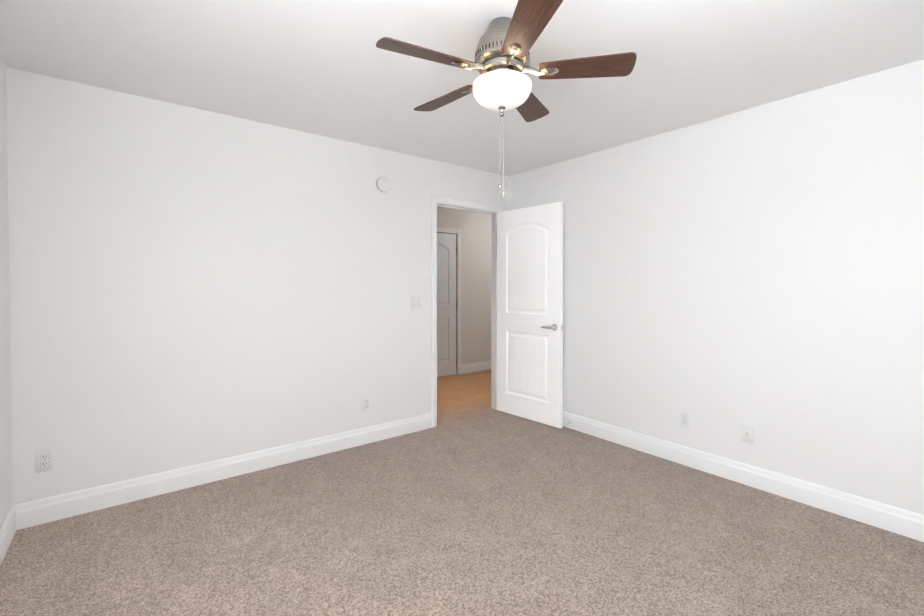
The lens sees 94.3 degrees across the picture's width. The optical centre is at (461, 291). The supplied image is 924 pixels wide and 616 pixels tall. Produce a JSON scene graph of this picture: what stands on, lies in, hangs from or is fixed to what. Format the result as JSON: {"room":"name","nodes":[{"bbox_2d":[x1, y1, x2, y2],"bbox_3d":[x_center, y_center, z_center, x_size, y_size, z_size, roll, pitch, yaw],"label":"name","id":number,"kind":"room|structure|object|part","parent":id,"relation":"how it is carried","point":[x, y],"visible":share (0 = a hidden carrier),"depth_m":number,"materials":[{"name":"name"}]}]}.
{"room":"empty bedroom","nodes":[
{"label":"empty bedroom","id":0,"kind":"room"},
{"bbox_2d":[0,56,12,528],"bbox_3d":[-1.234,0.069,0.696,0.120,2.440,3.880,-1,1,-38],"label":"wall","id":1,"kind":"structure","parent":0,"point":[6,499],"depth_m":2.17,"materials":[{"name":"white paint"}]},
{"bbox_2d":[0,504,19,565],"bbox_3d":[-1.217,1.221,0.800,0.015,0.133,3.760,-1,1,-38],"label":"baseboard","id":2,"kind":"structure","parent":1,"relation":"attached to","point":[11,523],"depth_m":2.15,"materials":[{"name":"white paint"}]},
{"bbox_2d":[6,67,508,504],"bbox_3d":[-0.453,0.026,3.849,6.200,2.440,0.120,-1,1,-38],"label":"wall","id":3,"kind":"structure","parent":0,"point":[190,286],"depth_m":2.78,"materials":[{"name":"white paint"}]},
{"bbox_2d":[35,448,53,472],"bbox_3d":[-2.281,0.927,2.345,0.074,0.119,0.010,-1,1,-38],"label":"electrical outlet","id":4,"kind":"object","parent":3,"relation":"attached to","point":[44,460],"visible":1,"depth_m":2.34,"materials":[{"name":"white plastic"}]},
{"bbox_2d":[20,413,431,528],"bbox_3d":[-1.316,1.190,3.102,2.643,0.133,0.015,-1,1,-38],"label":"baseboard","id":5,"kind":"structure","parent":3,"relation":"attached to","point":[49,509],"depth_m":2.79,"materials":[{"name":"white paint"}]},
{"bbox_2d":[362,396,370,411],"bbox_3d":[-0.783,0.926,3.520,0.074,0.119,0.010,-1,1,-38],"label":"electrical outlet","id":6,"kind":"object","parent":3,"relation":"attached to","point":[366,403],"visible":1,"depth_m":3.52,"materials":[{"name":"white plastic"}]},
{"bbox_2d":[376,177,390,191],"bbox_3d":[-0.655,-0.890,3.575,0.126,0.126,0.040,-1,1,-38],"label":"smoke detector","id":7,"kind":"object","parent":3,"relation":"attached to","point":[383,184],"visible":0.98,"depth_m":3.56,"materials":[{"name":"white plastic"}]},
{"bbox_2d":[411,295,422,308],"bbox_3d":[-0.396,0.097,3.809,0.120,0.119,0.014,-1,1,-38],"label":"light switch","id":8,"kind":"object","parent":3,"relation":"attached to","point":[416,301],"visible":1,"depth_m":3.81,"materials":[{"name":"white plastic"}]},
{"bbox_2d":[431,196,504,427],"bbox_3d":[0.041,0.185,4.238,0.909,2.112,0.155,-1,1,-38],"label":"door frame","id":9,"kind":"structure","parent":3,"relation":"attached to","point":[493,210],"depth_m":4.08,"materials":[{"name":"white paint"}]},
{"bbox_2d":[497,202,562,428],"bbox_3d":[0.636,0.214,4.128,0.155,2.030,0.787,-1,1,-42],"label":"door","id":10,"kind":"structure","parent":9,"relation":"attached to","point":[529,313],"depth_m":4.08,"materials":[{"name":"white paint"}]},
{"bbox_3d":[0.837,0.326,3.908,0.155,0.066,0.190,-1,1,-42],"label":"handle","id":11,"kind":"part","parent":10,"relation":"part of","materials":[{"name":"silver metal"}]},
{"bbox_2d":[0,369,923,615],"bbox_3d":[0.003,1.304,3.284,6.440,0.100,6.400,-1,1,-38],"label":"floor","id":12,"kind":"structure","parent":0,"point":[472,503],"depth_m":2.16,"materials":[{"name":"carpet"}]},
{"bbox_2d":[0,0,923,176],"bbox_3d":[0.003,-1.246,3.249,6.440,0.120,6.400,-1,1,-38],"label":"ceiling","id":13,"kind":"structure","parent":0,"point":[328,68],"depth_m":2.16,"materials":[{"name":"white paint"}]},
{"bbox_2d":[376,0,636,196],"bbox_3d":[0.148,-0.790,1.887,1.066,0.755,1.055,-1,1,-38],"label":"fan","id":14,"kind":"object","parent":13,"relation":"hanging from","point":[502,67],"visible":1,"depth_m":1.79,"materials":[{"name":"brown wood"}]},
{"bbox_2d":[437,207,491,364],"bbox_3d":[-1.502,0.008,5.186,6.200,2.440,0.120,-1,1,-38],"label":"wall","id":15,"kind":"structure","parent":0,"point":[474,227],"depth_m":6.43,"materials":[{"name":"white paint"}]},
{"bbox_2d":[437,232,456,376],"bbox_3d":[-0.399,0.189,6.000,0.802,2.042,0.155,-1,1,-38],"label":"hall door","id":16,"kind":"structure","parent":15,"relation":"in","point":[446,304],"depth_m":6.13,"materials":[{"name":"white paint"}]},
{"bbox_3d":[-0.390,0.189,5.996,0.792,2.042,0.046,-1,1,-38],"label":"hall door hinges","id":17,"kind":"part","parent":16,"relation":"part of","materials":[{"name":"white wood"}]},
{"bbox_2d":[437,227,460,374],"bbox_3d":[-0.422,0.161,6.035,0.920,2.112,0.155,-1,1,-38],"label":"door frame","id":18,"kind":"structure","parent":15,"relation":"attached to","point":[449,230],"depth_m":6.24,"materials":[{"name":"white paint"}]},
{"bbox_2d":[461,361,490,373],"bbox_3d":[0.480,1.142,6.671,1.268,0.133,0.015,-1,1,-38],"label":"baseboard","id":19,"kind":"structure","parent":15,"relation":"attached to","point":[486,365],"depth_m":6.45,"materials":[{"name":"white paint"}]},
{"bbox_2d":[509,59,923,514],"bbox_3d":[1.741,0.037,3.028,0.120,2.440,3.880,-1,1,-38],"label":"wall","id":20,"kind":"structure","parent":0,"point":[760,268],"depth_m":2.70,"materials":[{"name":"white paint"}]},
{"bbox_2d":[679,410,689,428],"bbox_3d":[1.609,0.927,3.102,0.010,0.119,0.074,-1,1,-38],"label":"electrical outlet","id":21,"kind":"object","parent":20,"relation":"attached to","point":[684,418],"visible":1,"depth_m":3.10,"materials":[{"name":"white plastic"}]},
{"bbox_2d":[563,411,923,541],"bbox_3d":[1.645,1.191,3.044,0.030,0.133,3.760,-1,1,-38],"label":"baseboard","id":22,"kind":"structure","parent":20,"relation":"attached to","point":[900,521],"depth_m":2.69,"materials":[{"name":"white paint"}]},
{"bbox_2d":[741,423,753,443],"bbox_3d":[1.853,0.926,2.784,0.019,0.119,0.074,-1,1,-38],"label":"outlet","id":23,"kind":"object","parent":20,"relation":"attached to","point":[747,433],"visible":1,"depth_m":2.79,"materials":[{"name":"white plastic"}]}
]}

